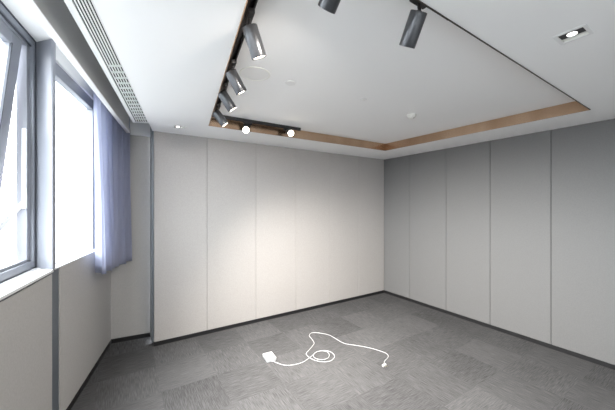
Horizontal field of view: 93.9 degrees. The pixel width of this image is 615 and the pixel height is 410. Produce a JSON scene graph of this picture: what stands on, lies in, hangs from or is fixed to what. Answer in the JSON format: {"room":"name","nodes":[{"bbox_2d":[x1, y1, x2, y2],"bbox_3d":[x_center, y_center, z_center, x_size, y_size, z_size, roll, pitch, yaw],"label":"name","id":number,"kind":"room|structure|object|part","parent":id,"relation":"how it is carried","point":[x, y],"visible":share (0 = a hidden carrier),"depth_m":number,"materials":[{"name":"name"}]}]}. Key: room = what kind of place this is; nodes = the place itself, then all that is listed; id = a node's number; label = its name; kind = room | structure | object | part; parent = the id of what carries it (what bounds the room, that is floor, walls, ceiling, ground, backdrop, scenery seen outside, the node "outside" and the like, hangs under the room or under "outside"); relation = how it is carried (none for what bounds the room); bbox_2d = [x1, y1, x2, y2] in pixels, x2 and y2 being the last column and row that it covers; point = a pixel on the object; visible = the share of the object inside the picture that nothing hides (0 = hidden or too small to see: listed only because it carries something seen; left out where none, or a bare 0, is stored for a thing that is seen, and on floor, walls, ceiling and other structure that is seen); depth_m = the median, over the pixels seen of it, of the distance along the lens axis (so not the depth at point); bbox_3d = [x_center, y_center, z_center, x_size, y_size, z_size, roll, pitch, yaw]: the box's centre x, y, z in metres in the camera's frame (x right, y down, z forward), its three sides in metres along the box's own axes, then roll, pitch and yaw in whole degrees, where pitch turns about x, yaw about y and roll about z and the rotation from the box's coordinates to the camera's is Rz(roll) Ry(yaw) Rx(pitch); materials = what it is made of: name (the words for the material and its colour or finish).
{"room":"empty office room","nodes":[
{"label":"empty office room","id":0,"kind":"room"},
{"bbox_2d":[0,46,110,409],"bbox_3d":[-1.456,0.217,0.998,0.272,2.965,5.793,0,0,-24],"label":"wall","id":1,"kind":"structure","parent":0,"point":[84,294],"depth_m":2.29,"materials":[{"name":"white paint"}]},
{"bbox_3d":[-1.030,1.075,0.245,0.020,1.151,4.066,0,0,-25],"label":"wall panel","id":2,"kind":"part","parent":1,"relation":"part of","materials":[{"name":"beige fabric"}]},
{"bbox_2d":[0,0,53,301],"bbox_3d":[-1.244,-0.363,0.299,0.379,1.724,4.013,0,0,-25],"label":"window","id":3,"kind":"structure","parent":1,"relation":"in","point":[17,46],"depth_m":2.04,"materials":[{"name":"grey metal"}]},
{"bbox_3d":[-2.079,0.091,1.994,0.185,0.257,0.010,0,0,-42],"label":"stay arm","id":4,"kind":"part","parent":3,"relation":"part of","materials":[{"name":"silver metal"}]},
{"bbox_3d":[-1.744,-0.420,1.191,0.211,1.497,1.732,0,0,-25],"label":"sash","id":5,"kind":"part","parent":3,"relation":"part of","materials":[{"name":"glass"}]},
{"bbox_3d":[-1.683,-0.382,1.264,0.060,1.686,1.814,0,0,-25],"label":"frame","id":6,"kind":"part","parent":3,"relation":"part of","materials":[{"name":"grey metal"}]},
{"bbox_3d":[-1.131,0.475,0.344,0.138,0.020,3.998,0,0,-25],"label":"sill","id":7,"kind":"part","parent":3,"relation":"part of","materials":[{"name":"white stone"}]},
{"bbox_2d":[36,39,55,268],"bbox_3d":[-2.021,-0.380,2.176,0.340,1.690,0.068,0,0,25],"label":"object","id":8,"kind":"structure","parent":1,"relation":"attached to","point":[45,49],"depth_m":2.12,"materials":[{"name":"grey metal"}]},
{"bbox_2d":[52,268,58,409],"bbox_3d":[-1.905,1.085,2.153,0.026,1.231,0.126,0,0,-21],"label":"trim","id":9,"kind":"structure","parent":1,"relation":"attached to","point":[55,275],"depth_m":2.15,"materials":[{"name":"grey metal"}]},
{"bbox_2d":[41,63,94,269],"bbox_3d":[-2.117,-0.323,2.612,0.102,1.599,1.051,0,0,-21],"label":"window","id":10,"kind":"structure","parent":1,"relation":"in","point":[63,79],"depth_m":3.03,"materials":[{"name":"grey metal"}]},
{"bbox_3d":[-2.098,0.471,2.619,0.062,0.012,1.051,0,0,-21],"label":"sill","id":11,"kind":"part","parent":10,"relation":"part of","materials":[{"name":"white stone"}]},
{"bbox_3d":[-2.179,1.063,2.881,0.020,1.173,1.429,0,0,-21],"label":"wall panel","id":12,"kind":"part","parent":1,"relation":"part of","materials":[{"name":"beige fabric"}]},
{"bbox_2d":[66,340,110,409],"bbox_3d":[-1.351,1.675,0.984,0.091,0.050,5.568,0,0,-24],"label":"baseboard","id":13,"kind":"structure","parent":1,"relation":"attached to","point":[78,393],"depth_m":2.76,"materials":[{"name":"black"}]},
{"bbox_2d":[111,135,149,338],"bbox_3d":[-2.244,0.212,3.709,0.770,2.975,0.120,0,0,-26],"label":"wall","id":14,"kind":"structure","parent":0,"point":[130,281],"depth_m":3.68,"materials":[{"name":"white paint"}]},
{"bbox_2d":[111,333,150,343],"bbox_3d":[-2.215,1.675,3.650,0.470,0.050,0.012,0,0,-26],"label":"baseboard","id":15,"kind":"structure","parent":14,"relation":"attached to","point":[144,335],"depth_m":3.63,"materials":[{"name":"black"}]},
{"bbox_2d":[153,131,383,343],"bbox_3d":[-0.161,0.238,4.624,4.099,2.924,0.120,0,0,-33],"label":"wall","id":16,"kind":"structure","parent":0,"point":[243,231],"depth_m":4.19,"materials":[{"name":"grey"}]},
{"bbox_2d":[150,127,153,342],"bbox_3d":[-1.947,0.212,3.588,0.022,2.875,0.300,0,0,-33],"label":"trim","id":17,"kind":"structure","parent":16,"relation":"attached to","point":[151,131],"depth_m":3.47,"materials":[{"name":"grey metal"}]},
{"bbox_3d":[-1.599,0.373,3.646,0.618,2.554,0.022,0,0,-33],"label":"acoustic panel","id":18,"kind":"part","parent":16,"relation":"part of","materials":[{"name":"beige fabric"}]},
{"bbox_3d":[-1.046,0.373,3.999,0.687,2.554,0.022,0,0,-33],"label":"acoustic panel","id":19,"kind":"part","parent":16,"relation":"part of","materials":[{"name":"beige fabric"}]},
{"bbox_2d":[154,290,383,345],"bbox_3d":[-0.185,1.675,4.550,3.979,0.049,0.023,0,0,-33],"label":"baseboard","id":20,"kind":"structure","parent":16,"relation":"attached to","point":[179,338],"depth_m":4.17,"materials":[{"name":"black"}]},
{"bbox_3d":[-0.472,0.373,4.367,0.670,2.554,0.022,0,0,-33],"label":"acoustic panel","id":21,"kind":"part","parent":16,"relation":"part of","materials":[{"name":"beige fabric"}]},
{"bbox_3d":[0.095,0.373,4.730,0.669,2.554,0.022,0,0,-33],"label":"acoustic panel","id":22,"kind":"part","parent":16,"relation":"part of","materials":[{"name":"beige fabric"}]},
{"bbox_3d":[0.656,0.373,5.090,0.656,2.554,0.022,0,0,-33],"label":"acoustic panel","id":23,"kind":"part","parent":16,"relation":"part of","materials":[{"name":"beige fabric"}]},
{"bbox_3d":[1.212,0.373,5.445,0.656,2.554,0.022,0,0,-33],"label":"acoustic panel","id":24,"kind":"part","parent":16,"relation":"part of","materials":[{"name":"beige fabric"}]},
{"bbox_2d":[1,0,614,159],"bbox_3d":[0.860,-1.089,2.090,5.442,0.371,5.818,0,0,-25],"label":"ceiling","id":25,"kind":"structure","parent":0,"point":[174,55],"depth_m":2.00,"materials":[{"name":"white paint"}]},
{"bbox_2d":[22,0,149,136],"bbox_3d":[-1.079,-1.058,1.267,0.316,0.333,5.281,0,0,-23],"label":"trim","id":26,"kind":"structure","parent":25,"relation":"attached to","point":[55,17],"depth_m":1.84,"materials":[{"name":"white paint"}]},
{"bbox_2d":[64,0,148,122],"bbox_3d":[-0.923,-0.958,1.124,0.157,0.113,4.418,0,0,-24],"label":"ceiling vent","id":27,"kind":"object","parent":25,"relation":"in","point":[85,13],"visible":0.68,"depth_m":1.74,"materials":[{"name":"white metal"}]},
{"bbox_2d":[93,91,131,273],"bbox_3d":[-2.131,-0.267,3.159,0.134,1.908,0.866,0,0,-15],"label":"curtain","id":28,"kind":"object","parent":25,"relation":"hanging from","point":[113,231],"visible":0.81,"depth_m":3.07,"materials":[{"name":"blue fabric"}]},
{"bbox_2d":[172,125,186,128],"bbox_3d":[-1.471,-0.909,3.292,0.136,0.016,0.136,0,0,-33],"label":"recessed light","id":29,"kind":"object","parent":25,"relation":"in","point":[174,126],"visible":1,"depth_m":3.30,"materials":[{"name":"white paint"}]},
{"bbox_2d":[213,0,257,111],"bbox_3d":[-0.548,-0.997,2.052,0.036,0.034,2.301,0,0,-23],"label":"track","id":30,"kind":"object","parent":25,"relation":"attached to","point":[251,3],"visible":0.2,"depth_m":1.75,"materials":[{"name":"black metal"}]},
{"bbox_2d":[212,104,227,126],"bbox_3d":[-0.853,-0.876,2.809,0.149,0.208,0.116,0,0,0],"label":"spotlight","id":31,"kind":"object","parent":30,"relation":"attached to","point":[217,114],"visible":1,"depth_m":2.78,"materials":[{"name":"grey metal"}]},
{"bbox_2d":[218,83,236,111],"bbox_3d":[-0.654,-0.875,2.345,0.150,0.210,0.105,0,0,-23],"label":"spotlight","id":32,"kind":"object","parent":30,"relation":"attached to","point":[224,96],"visible":1,"depth_m":2.32,"materials":[{"name":"grey metal"}]},
{"bbox_2d":[225,59,246,94],"bbox_3d":[-0.494,-0.874,1.981,0.105,0.212,0.145,0,0,39],"label":"spotlight","id":33,"kind":"object","parent":30,"relation":"attached to","point":[232,74],"visible":1,"depth_m":1.95,"materials":[{"name":"grey metal"}]},
{"bbox_2d":[242,7,265,59],"bbox_3d":[-0.281,-0.872,1.489,0.101,0.217,0.142,0,0,30],"label":"spotlight","id":34,"kind":"object","parent":30,"relation":"attached to","point":[251,32],"visible":1,"depth_m":1.46,"materials":[{"name":"grey metal"}]},
{"bbox_2d":[239,67,269,80],"bbox_3d":[-0.404,-1.010,2.206,0.236,0.005,0.236,0,0,0],"label":"ceiling speaker","id":35,"kind":"object","parent":25,"relation":"attached to","point":[249,73],"visible":1,"depth_m":2.19,"materials":[{"name":"white plastic"}]},
{"bbox_2d":[212,115,300,130],"bbox_3d":[-0.573,-0.997,3.454,1.116,0.034,0.036,0,0,-32],"label":"track","id":36,"kind":"object","parent":25,"relation":"attached to","point":[226,117],"visible":0.74,"depth_m":3.44,"materials":[{"name":"black metal"}]},
{"bbox_2d":[242,122,251,133],"bbox_3d":[-0.706,-0.902,3.325,0.104,0.155,0.174,0,0,0],"label":"spotlight","id":37,"kind":"object","parent":36,"relation":"attached to","point":[246,128],"visible":1,"depth_m":3.27,"materials":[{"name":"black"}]},
{"bbox_2d":[283,128,293,136],"bbox_3d":[-0.222,-0.914,3.583,0.107,0.132,0.192,0,0,-25],"label":"spotlight","id":38,"kind":"object","parent":36,"relation":"attached to","point":[289,132],"visible":1,"depth_m":3.52,"materials":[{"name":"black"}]},
{"bbox_2d":[285,80,295,85],"bbox_3d":[-0.140,-1.008,2.358,0.092,0.009,0.092,0,0,0],"label":"sprinkler cover","id":39,"kind":"object","parent":25,"relation":"attached to","point":[290,82],"visible":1,"depth_m":2.36,"materials":[{"name":"white paint"}]},
{"bbox_2d":[208,0,590,150],"bbox_3d":[0.582,-0.956,2.834,3.302,0.113,2.525,0,0,-33],"label":"trim","id":40,"kind":"structure","parent":25,"relation":"attached to","point":[571,107],"depth_m":3.49,"materials":[{"name":"brown wood"}]},
{"bbox_2d":[407,113,415,118],"bbox_3d":[1.158,-0.990,3.195,0.104,0.046,0.104,0,0,0],"label":"smoke detector","id":41,"kind":"object","parent":25,"relation":"attached to","point":[412,115],"visible":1,"depth_m":3.16,"materials":[{"name":"white plastic"}]},
{"bbox_2d":[552,24,593,44],"bbox_3d":[1.405,-0.909,1.519,0.136,0.016,0.136,0,0,-33],"label":"recessed light","id":42,"kind":"object","parent":25,"relation":"in","point":[582,31],"visible":0.99,"depth_m":1.52,"materials":[{"name":"white paint"}]},
{"bbox_3d":[0.355,-0.997,1.244,0.809,0.034,0.552,0,0,0],"label":"track","id":43,"kind":"object","parent":25,"relation":"attached to","visible":0},
{"bbox_2d":[318,0,340,13],"bbox_3d":[0.107,-0.884,1.146,0.105,0.192,0.163,0,0,-33],"label":"spotlight","id":44,"kind":"object","parent":43,"relation":"attached to","point":[331,6],"visible":1,"depth_m":1.16,"materials":[{"name":"grey metal"}]},
{"bbox_2d":[399,0,426,48],"bbox_3d":[0.506,-0.877,1.394,0.106,0.206,0.149,0,0,-29],"label":"spotlight","id":45,"kind":"object","parent":43,"relation":"hanging from","point":[416,18],"visible":1,"depth_m":1.37,"materials":[{"name":"grey metal"}]},
{"bbox_2d":[71,293,614,409],"bbox_3d":[0.680,1.725,2.183,5.903,0.050,6.263,0,0,-33],"label":"floor","id":46,"kind":"structure","parent":0,"point":[437,360],"depth_m":2.98,"materials":[{"name":"grey carpet"}]},
{"bbox_2d":[263,332,388,366],"bbox_3d":[0.206,1.680,3.425,1.422,0.041,0.835,0,0,0],"label":"extension cord","id":47,"kind":"object","parent":46,"relation":"on","point":[269,356],"visible":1,"depth_m":3.18,"materials":[{"name":"white plastic"}]},
{"bbox_2d":[384,119,614,364],"bbox_3d":[2.892,0.238,3.539,0.120,2.924,5.240,0,0,-33],"label":"wall","id":48,"kind":"structure","parent":0,"point":[516,234],"depth_m":3.72,"materials":[{"name":"grey"}]},
{"bbox_3d":[1.667,0.373,5.367,0.022,2.554,0.595,0,0,-33],"label":"acoustic panel","id":49,"kind":"part","parent":48,"relation":"part of","materials":[{"name":"grey fabric"}]},
{"bbox_3d":[2.012,0.373,4.826,0.022,2.554,0.679,0,0,-33],"label":"acoustic panel","id":50,"kind":"part","parent":48,"relation":"part of","materials":[{"name":"grey fabric"}]},
{"bbox_3d":[2.370,0.373,4.265,0.022,2.554,0.642,0,0,-33],"label":"acoustic panel","id":51,"kind":"part","parent":48,"relation":"part of","materials":[{"name":"grey fabric"}]},
{"bbox_2d":[384,290,614,369],"bbox_3d":[2.882,1.675,3.462,0.023,0.049,5.120,0,0,-33],"label":"baseboard","id":52,"kind":"structure","parent":48,"relation":"attached to","point":[590,359],"depth_m":3.71,"materials":[{"name":"black"}]},
{"bbox_3d":[2.726,0.373,3.707,0.022,2.554,0.671,0,0,-33],"label":"acoustic panel","id":53,"kind":"part","parent":48,"relation":"part of","materials":[{"name":"grey fabric"}]},
{"bbox_3d":[3.083,0.373,3.147,0.022,2.554,0.648,0,0,-33],"label":"acoustic panel","id":54,"kind":"part","parent":48,"relation":"part of","materials":[{"name":"grey fabric"}]}
]}

